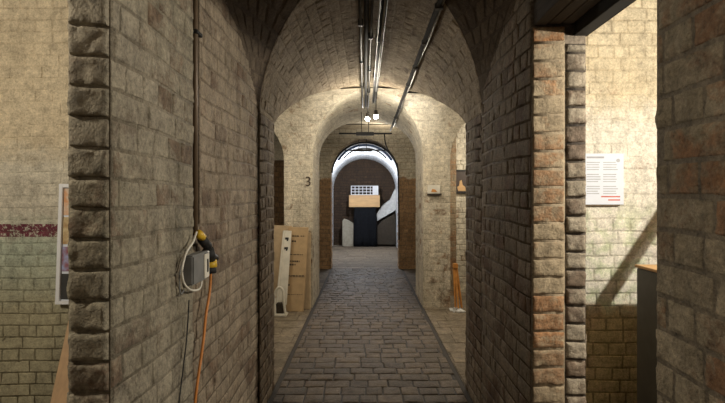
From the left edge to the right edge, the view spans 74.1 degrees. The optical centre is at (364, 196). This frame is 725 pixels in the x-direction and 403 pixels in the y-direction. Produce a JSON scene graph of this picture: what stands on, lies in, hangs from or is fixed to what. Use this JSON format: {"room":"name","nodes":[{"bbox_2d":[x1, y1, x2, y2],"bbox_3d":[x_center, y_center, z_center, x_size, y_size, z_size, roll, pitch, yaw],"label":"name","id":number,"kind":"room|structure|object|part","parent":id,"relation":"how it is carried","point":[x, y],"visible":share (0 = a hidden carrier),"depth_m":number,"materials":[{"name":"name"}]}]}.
{"room":"underground passage","nodes":[
{"label":"underground passage","id":0,"kind":"room"},
{"bbox_2d":[67,0,193,402],"bbox_3d":[-0.758,0.012,1.623,0.138,3.230,0.653,0,0,0],"label":"wall","id":1,"kind":"structure","parent":0,"point":[130,101],"depth_m":1.43,"materials":[{"name":"brick"}]},
{"bbox_2d":[178,300,189,402],"bbox_3d":[-0.684,0.640,1.801,0.005,0.480,0.133,0,0,0],"label":"cable","id":2,"kind":"object","parent":1,"relation":"attached to","point":[188,300],"visible":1,"depth_m":1.82,"materials":[{"name":"rubber"}]},
{"bbox_2d":[179,248,190,294],"bbox_3d":[-0.684,0.281,1.822,0.006,0.168,0.112,0,0,0],"label":"cable","id":3,"kind":"object","parent":1,"relation":"attached to","point":[190,248],"visible":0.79,"depth_m":1.77,"materials":[{"name":"plastic"}]},
{"bbox_2d":[183,251,208,285],"bbox_3d":[-0.673,0.282,1.924,0.051,0.114,0.184,0,0,0],"label":"junction box","id":4,"kind":"object","parent":1,"relation":"attached to","point":[196,265],"visible":0.96,"depth_m":1.87,"materials":[{"name":"grey plastic"}]},
{"bbox_2d":[181,231,202,291],"bbox_3d":[-0.672,0.257,1.868,0.008,0.240,0.219,0,0,0],"label":"cable","id":5,"kind":"object","parent":4,"relation":"attached to","point":[194,238],"visible":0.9,"depth_m":1.81,"materials":[{"name":"plastic"}]},
{"bbox_2d":[0,0,274,402],"bbox_3d":[-2.112,-0.173,3.612,2.775,3.453,0.546,0,0,0],"label":"wall","id":6,"kind":"structure","parent":0,"point":[34,50],"depth_m":3.35,"materials":[{"name":"beige brick"}]},
{"bbox_2d":[55,184,68,303],"bbox_3d":[-1.945,0.323,3.305,0.363,0.827,0.030,0,0,0],"label":"board","id":7,"kind":"object","parent":6,"relation":"attached to","point":[62,264],"visible":0.34,"depth_m":3.31,"materials":[{"name":"white paint"}]},
{"bbox_2d":[61,274,68,298],"bbox_3d":[-2.049,0.617,3.308,0.095,0.176,0.003,0,0,0],"label":"picture","id":8,"kind":"object","parent":7,"relation":"attached to","point":[64,277],"depth_m":3.31},
{"bbox_2d":[62,247,68,270],"bbox_3d":[-2.042,0.427,3.308,0.096,0.170,0.003,0,0,0],"label":"picture","id":9,"kind":"object","parent":7,"relation":"on","point":[65,264],"depth_m":3.31},
{"bbox_2d":[63,217,68,243],"bbox_3d":[-2.036,0.232,3.308,0.096,0.187,0.003,0,0,0],"label":"picture","id":10,"kind":"object","parent":7,"relation":"on","point":[65,219],"depth_m":3.31},
{"bbox_2d":[64,188,68,214],"bbox_3d":[-2.029,0.033,3.308,0.096,0.183,0.003,0,0,0],"label":"picture","id":11,"kind":"object","parent":7,"relation":"on","point":[66,190],"depth_m":3.31},
{"bbox_2d":[193,0,258,402],"bbox_3d":[-0.807,-0.025,2.650,0.139,3.155,1.400,0,0,0],"label":"wall","id":12,"kind":"structure","parent":0,"point":[229,372],"depth_m":2.59,"materials":[{"name":"brick"}]},
{"bbox_2d":[193,0,202,234],"bbox_3d":[-0.734,-0.593,2.094,0.030,1.515,0.074,0,0,0],"label":"conduit","id":13,"kind":"object","parent":12,"relation":"attached to","point":[197,34],"visible":0.8,"depth_m":2.07,"materials":[{"name":"metal"}]},
{"bbox_2d":[202,247,218,273],"bbox_3d":[-0.700,0.282,2.185,0.060,0.122,0.148,0,0,0],"label":"connector","id":14,"kind":"object","parent":12,"relation":"attached to","point":[213,257],"visible":0.7,"depth_m":2.15,"materials":[{"name":"black plastic"}]},
{"bbox_2d":[194,274,211,402],"bbox_3d":[-0.705,0.727,2.068,0.012,0.760,0.258,0,0,0],"label":"cable","id":15,"kind":"object","parent":14,"relation":"hanging from","point":[210,275],"visible":0.98,"depth_m":2.09,"materials":[{"name":"plastic"}]},
{"bbox_2d":[194,230,211,249],"bbox_3d":[-0.700,0.188,2.088,0.042,0.100,0.153,0,0,0],"label":"connector","id":16,"kind":"object","parent":14,"relation":"attached to","point":[202,239],"visible":0.98,"depth_m":2.06,"materials":[{"name":"yellow plastic"}]},
{"bbox_2d":[274,160,283,225],"bbox_3d":[-1.900,0.000,8.242,1.404,3.100,0.116,0,0,0],"label":"wall","id":17,"kind":"structure","parent":0,"point":[278,164],"depth_m":8.19,"materials":[{"name":"brown brick"}]},
{"bbox_2d":[312,155,318,307],"bbox_3d":[-0.907,0.480,7.200,0.356,2.149,1.004,0,0,0],"label":"wall","id":18,"kind":"structure","parent":0,"point":[315,162],"depth_m":7.10,"materials":[{"name":"white brick"}]},
{"bbox_2d":[333,159,394,244],"bbox_3d":[-0.020,0.051,15.545,2.800,3.002,0.110,0,0,0],"label":"wall","id":19,"kind":"structure","parent":0,"point":[360,172],"depth_m":15.49,"materials":[{"name":"brick"}]},
{"bbox_2d":[332,144,397,189],"bbox_3d":[-0.020,-0.732,13.100,2.008,1.004,4.804,0,0,0],"label":"ceiling","id":20,"kind":"structure","parent":0,"point":[390,165],"depth_m":13.88,"materials":[{"name":"white paint"}]},
{"bbox_2d":[331,176,398,268],"bbox_3d":[0.000,0.544,10.500,2.070,2.013,0.404,0,0,0],"label":"door frame","id":21,"kind":"structure","parent":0,"point":[331,176],"depth_m":10.41,"materials":[{"name":"brown paint"}]},
{"bbox_2d":[332,189,397,247],"bbox_3d":[-0.020,0.660,13.100,2.100,1.786,4.804,0,0,0],"label":"wall","id":22,"kind":"structure","parent":0,"point":[396,210],"depth_m":14.90,"materials":[{"name":"white paint"}]},
{"bbox_2d":[331,139,398,175],"bbox_3d":[0.000,-0.829,10.257,1.478,0.738,0.889,0,0,0],"label":"ceiling","id":23,"kind":"structure","parent":0,"point":[360,140],"depth_m":10.16,"materials":[{"name":"brick"}]},
{"bbox_2d":[338,144,391,160],"bbox_3d":[0.000,-0.965,10.400,1.194,0.370,0.052,0,0,0],"label":"cable","id":24,"kind":"object","parent":23,"relation":"attached to","point":[360,145],"visible":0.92,"depth_m":10.38,"materials":[{"name":"plastic"}]},
{"bbox_2d":[331,142,398,175],"bbox_3d":[0.001,-0.827,10.330,1.465,0.735,0.040,0,0,0],"label":"cable","id":25,"kind":"object","parent":23,"relation":"attached to","point":[339,154],"visible":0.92,"depth_m":10.31,"materials":[{"name":"black rubber"}]},
{"bbox_2d":[344,139,385,151],"bbox_3d":[0.000,-1.122,9.900,0.866,0.377,0.080,0,0,0],"label":"batten","id":26,"kind":"object","parent":23,"relation":"hanging from","point":[358,149],"visible":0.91,"depth_m":9.87,"materials":[{"name":"black metal"}]},
{"bbox_2d":[343,148,386,158],"bbox_3d":[0.000,-0.959,10.500,0.949,0.242,0.032,0,0,0],"label":"cable","id":27,"kind":"object","parent":23,"relation":"attached to","point":[359,148],"visible":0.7,"depth_m":10.49,"materials":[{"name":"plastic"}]},
{"bbox_2d":[319,125,415,268],"bbox_3d":[0.050,0.093,9.681,5.304,2.916,1.246,0,0,0],"label":"wall","id":28,"kind":"structure","parent":0,"point":[398,143],"depth_m":10.29,"materials":[{"name":"brown brick"}]},
{"bbox_2d":[384,134,399,239],"bbox_3d":[0.504,-0.117,9.438,0.110,2.068,1.812,0,0,13],"label":"cable","id":29,"kind":"object","parent":28,"relation":"attached to","point":[384,134],"visible":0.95,"depth_m":10.23,"materials":[{"name":"black rubber"}]},
{"bbox_2d":[274,88,464,307],"bbox_3d":[0.050,0.094,6.358,5.303,2.917,0.692,0,0,0],"label":"wall","id":30,"kind":"structure","parent":0,"point":[438,125],"depth_m":6.70,"materials":[{"name":"white brick"}]},
{"bbox_2d":[427,185,441,194],"bbox_3d":[0.961,-0.095,6.663,0.195,0.145,0.050,0,0,0],"label":"wall plaque","id":31,"kind":"object","parent":30,"relation":"attached to","point":[431,188],"visible":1,"depth_m":6.67,"materials":[{"name":"beige paint"}]},
{"bbox_2d":[272,245,467,402],"bbox_3d":[-0.100,1.548,6.250,6.800,0.022,18.500,0,0,0],"label":"floor","id":32,"kind":"structure","parent":0,"point":[367,337],"depth_m":5.14,"materials":[{"name":"grey stone"}]},
{"bbox_2d":[50,320,68,402],"bbox_3d":[-1.806,1.135,3.090,0.361,0.807,0.377,0,0,0],"label":"wooden board","id":33,"kind":"object","parent":32,"relation":"on","point":[59,394],"visible":0.1,"depth_m":3.06,"materials":[{"name":"brown wood"}]},
{"bbox_2d":[274,286,287,316],"bbox_3d":[-1.095,1.351,6.240,0.175,0.399,0.160,0,0,0],"label":"hand truck","id":34,"kind":"object","parent":32,"relation":"on","point":[279,307],"visible":0.96,"depth_m":6.19,"materials":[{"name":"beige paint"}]},
{"bbox_2d":[274,225,291,297],"bbox_3d":[-1.189,0.963,6.650,0.352,1.149,0.060,0,0,0],"label":"cardboard sheet","id":35,"kind":"object","parent":32,"relation":"on","point":[278,229],"visible":0.28,"depth_m":6.65,"materials":[{"name":"cardboard"}]},
{"bbox_2d":[276,230,291,304],"bbox_3d":[-1.091,0.958,6.411,0.144,1.009,0.254,0,0,13],"label":"metal panel","id":36,"kind":"object","parent":32,"relation":"on","point":[283,276],"visible":0.82,"depth_m":6.41,"materials":[{"name":"white metal"}]},
{"bbox_2d":[286,227,308,310],"bbox_3d":[-0.929,0.975,6.543,0.305,1.125,0.184,0,0,0],"label":"carton","id":37,"kind":"object","parent":32,"relation":"on","point":[299,236],"visible":0.95,"depth_m":6.53,"materials":[{"name":"brown cardboard"}]},
{"bbox_2d":[268,269,331,402],"bbox_3d":[-0.718,1.565,6.450,0.035,0.029,7.700,0,0,0],"label":"gutter","id":38,"kind":"object","parent":32,"relation":"in","point":[282,375],"visible":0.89,"depth_m":4.82,"materials":[{"name":"stone"}]},
{"bbox_2d":[304,232,310,308],"bbox_3d":[-0.792,1.012,6.627,0.089,1.052,0.093,0,0,0],"label":"carton","id":39,"kind":"object","parent":32,"relation":"on","point":[307,301],"visible":0.8,"depth_m":6.61,"materials":[{"name":"cardboard"}]},
{"bbox_2d":[342,219,352,245],"bbox_3d":[-0.537,1.113,15.060,0.344,0.859,0.120,0,0,0],"label":"stone slab","id":40,"kind":"object","parent":32,"relation":"on","point":[347,226],"visible":1,"depth_m":15.00,"materials":[{"name":"grey stone"}]},
{"bbox_2d":[353,207,376,246],"bbox_3d":[0.005,0.926,15.147,0.747,1.224,0.569,0,0,0],"label":"pedestal","id":41,"kind":"object","parent":32,"relation":"on","point":[365,222],"visible":0.94,"depth_m":14.90,"materials":[{"name":"black fabric"}]},
{"bbox_2d":[349,195,379,206],"bbox_3d":[-0.019,0.125,15.140,0.968,0.374,0.540,0,0,0],"label":"wooden box","id":42,"kind":"object","parent":41,"relation":"on","point":[354,200],"visible":1,"depth_m":14.88,"materials":[{"name":"yellow wood"}]},
{"bbox_2d":[351,186,377,194],"bbox_3d":[-0.012,-0.206,15.030,0.849,0.287,0.224,0,0,0],"label":"rack","id":43,"kind":"object","parent":42,"relation":"on","point":[355,190],"visible":0.9,"depth_m":15.10,"materials":[{"name":"metal"}]},
{"bbox_3d":[0.321,-0.206,14.955,0.165,0.247,0.010,0,0,0],"label":"panel","id":44,"kind":"part","parent":43,"relation":"part of","materials":[{"name":"white paint"}]},
{"bbox_2d":[377,214,395,243],"bbox_3d":[0.680,1.009,15.150,0.599,0.970,0.321,0,0,0],"label":"tarpaulin","id":45,"kind":"object","parent":32,"relation":"on","point":[386,229],"visible":1,"depth_m":15.00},
{"bbox_2d":[376,188,395,220],"bbox_3d":[0.674,0.238,15.175,0.631,1.049,0.178,0,0,0],"label":"sheeting","id":46,"kind":"object","parent":45,"relation":"on","point":[389,206],"visible":0.98,"depth_m":15.10,"materials":[{"name":"white plastic"}]},
{"bbox_2d":[401,269,472,402],"bbox_3d":[0.797,1.565,6.450,0.035,0.029,7.700,0,0,0],"label":"gutter","id":47,"kind":"object","parent":32,"relation":"in","point":[461,384],"visible":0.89,"depth_m":4.88,"materials":[{"name":"stone"}]},
{"bbox_2d":[452,263,462,308],"bbox_3d":[1.265,1.221,6.614,0.093,0.603,0.158,0,0,-33],"label":"tripod","id":48,"kind":"object","parent":32,"relation":"on","point":[456,282],"visible":1,"depth_m":6.61,"materials":[{"name":"orange wood"}]},
{"bbox_3d":[1.237,1.231,6.633,0.041,0.580,0.091,0,0,0],"label":"leg","id":49,"kind":"part","parent":48,"relation":"part of","materials":[{"name":"orange wood"}]},
{"bbox_3d":[1.259,1.238,6.603,0.038,0.569,0.153,0,0,-8],"label":"leg","id":50,"kind":"part","parent":48,"relation":"part of","materials":[{"name":"orange wood"}]},
{"bbox_3d":[1.295,1.231,6.624,0.038,0.582,0.134,0,0,-42],"label":"leg","id":51,"kind":"part","parent":48,"relation":"part of","materials":[{"name":"orange wood"}]},
{"bbox_2d":[449,307,465,312],"bbox_3d":[1.243,1.526,6.507,0.199,0.039,0.253,0,0,0],"label":"rubble","id":52,"kind":"object","parent":32,"relation":"on","point":[450,309],"visible":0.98,"depth_m":6.44,"materials":[{"name":"white stone"}]},
{"bbox_2d":[635,264,656,402],"bbox_3d":[2.000,0.979,2.668,0.740,1.142,0.474,0,0,0],"label":"base cabinet","id":53,"kind":"object","parent":32,"relation":"on","point":[646,273],"visible":0.28,"depth_m":2.80,"materials":[{"name":"paint"}]},
{"bbox_2d":[274,123,465,159],"bbox_3d":[0.050,0.092,8.321,5.300,2.915,1.242,0,0,0],"label":"ceiling","id":54,"kind":"structure","parent":0,"point":[460,152],"depth_m":7.72,"materials":[{"name":"brick"}]},
{"bbox_2d":[225,0,515,159],"bbox_3d":[0.033,-0.980,5.138,1.575,0.780,7.677,0,0,0],"label":"ceiling","id":55,"kind":"structure","parent":0,"point":[317,48],"depth_m":3.66,"materials":[{"name":"brick"}]},
{"bbox_2d":[358,0,363,107],"bbox_3d":[-0.034,-1.308,4.575,0.040,0.053,4.750,0,0,0],"label":"conduit","id":56,"kind":"object","parent":55,"relation":"attached to","point":[360,20],"visible":1,"depth_m":4.03,"materials":[{"name":"metal"}]},
{"bbox_2d":[339,112,391,135],"bbox_3d":[0.008,-1.154,7.550,0.834,0.371,0.080,0,0,0],"label":"batten","id":57,"kind":"object","parent":55,"relation":"hanging from","point":[361,133],"visible":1,"depth_m":7.54,"materials":[{"name":"black metal"}]},
{"bbox_3d":[0.008,-0.999,7.550,0.834,0.027,0.028,0,0,0],"label":"rod","id":58,"kind":"part","parent":57,"relation":"part of","materials":[{"name":"black metal"}]},
{"bbox_2d":[364,0,368,107],"bbox_3d":[0.011,-1.312,4.575,0.036,0.034,4.750,0,0,0],"label":"conduit","id":59,"kind":"object","parent":55,"relation":"attached to","point":[366,2],"visible":0.97,"depth_m":4.11,"materials":[{"name":"black metal"}]},
{"bbox_2d":[367,0,372,107],"bbox_3d":[0.047,-1.308,4.575,0.036,0.053,4.750,0,0,0],"label":"conduit","id":60,"kind":"object","parent":55,"relation":"attached to","point":[371,9],"visible":0.92,"depth_m":4.08,"materials":[{"name":"metal"}]},
{"bbox_2d":[365,95,369,120],"bbox_3d":[0.033,-1.117,6.050,0.066,0.326,0.068,0,0,0],"label":"spot lamp","id":61,"kind":"object","parent":60,"relation":"attached to","point":[367,117],"visible":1,"depth_m":6.04,"materials":[{"name":"metal"}]},
{"bbox_2d":[372,0,387,103],"bbox_3d":[0.125,-1.312,4.400,0.070,0.063,4.400,0,0,0],"label":"cable tray","id":62,"kind":"object","parent":55,"relation":"attached to","point":[383,4],"visible":1,"depth_m":4.01,"materials":[{"name":"metal"}]},
{"bbox_2d":[374,110,377,118],"bbox_3d":[0.134,-1.116,5.850,0.066,0.328,0.068,0,0,0],"label":"spot lamp","id":63,"kind":"object","parent":62,"relation":"hanging from","point":[375,111],"visible":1,"depth_m":5.83,"materials":[{"name":"metal"}]},
{"bbox_2d":[390,0,444,130],"bbox_3d":[0.554,-1.188,5.600,0.236,0.041,6.000,0,0,0],"label":"duct","id":64,"kind":"object","parent":55,"relation":"attached to","point":[439,5],"visible":0.97,"depth_m":3.86,"materials":[{"name":"black metal"}]},
{"bbox_2d":[415,155,423,305],"bbox_3d":[0.987,0.481,7.200,0.356,2.143,1.004,0,0,0],"label":"wall","id":65,"kind":"structure","parent":0,"point":[419,162],"depth_m":7.15,"materials":[{"name":"white brick"}]},
{"bbox_2d":[450,137,455,295],"bbox_3d":[1.363,0.001,7.606,0.128,3.101,0.227,0,0,0],"label":"wall pillar","id":66,"kind":"structure","parent":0,"point":[453,148],"depth_m":7.50,"materials":[{"name":"beige brick"}]},
{"bbox_2d":[456,170,465,192],"bbox_3d":[1.580,-0.245,7.705,0.282,0.378,0.030,0,0,0],"label":"framed picture","id":67,"kind":"object","parent":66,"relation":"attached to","point":[460,174],"visible":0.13,"depth_m":7.71,"materials":[{"name":"black paper"}]},
{"bbox_2d":[456,123,465,291],"bbox_3d":[2.000,0.000,7.792,1.404,3.101,0.116,0,0,0],"label":"wall","id":68,"kind":"structure","parent":0,"point":[461,135],"depth_m":7.74,"materials":[{"name":"brick"}]},
{"bbox_2d":[465,0,724,402],"bbox_3d":[1.053,-0.024,1.343,0.497,3.153,5.086,0,0,0],"label":"wall","id":69,"kind":"structure","parent":0,"point":[690,112],"depth_m":1.31,"materials":[{"name":"brown brick"}]},
{"bbox_2d":[531,26,564,402],"bbox_3d":[0.895,0.360,2.337,0.159,2.381,0.029,0,0,0],"label":"wall pillar","id":70,"kind":"structure","parent":69,"relation":"in","point":[547,43],"depth_m":2.33,"materials":[{"name":"beige brick"}]},
{"bbox_2d":[565,44,586,402],"bbox_3d":[1.028,0.400,2.336,0.103,2.300,0.030,0,0,0],"label":"wall pillar","id":71,"kind":"structure","parent":69,"relation":"in","point":[575,54],"depth_m":2.33,"materials":[{"name":"grey brick"}]},
{"bbox_2d":[586,0,656,402],"bbox_3d":[2.060,-0.176,3.604,2.480,3.453,0.531,0,0,0],"label":"wall","id":72,"kind":"structure","parent":0,"point":[621,54],"depth_m":3.35,"materials":[{"name":"beige brick"}]},
{"bbox_2d":[586,205,619,205],"bbox_3d":[1.631,0.058,3.334,0.271,0.011,0.016,0,0,0],"label":"ledge","id":73,"kind":"object","parent":72,"relation":"attached to","point":[586,205],"visible":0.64,"depth_m":3.33,"materials":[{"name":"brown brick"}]},
{"bbox_2d":[586,153,623,204],"bbox_3d":[1.646,-0.125,3.337,0.302,0.355,0.003,0,0,0],"label":"poster","id":74,"kind":"object","parent":72,"relation":"attached to","point":[604,171],"visible":0.99,"depth_m":3.34,"materials":[{"name":"paper"}]},
{"bbox_3d":[0.940,-1.276,1.846,0.281,0.652,1.014,0,0,0],"label":"wall","id":75,"kind":"structure","parent":0,"visible":0},
{"bbox_2d":[534,0,635,35],"bbox_3d":[0.957,-0.868,1.805,0.270,0.155,1.310,0,0,0],"label":"lintel","id":76,"kind":"object","parent":75,"relation":"attached to","point":[587,15],"visible":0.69,"depth_m":2.17,"materials":[{"name":"black metal"}]}
]}

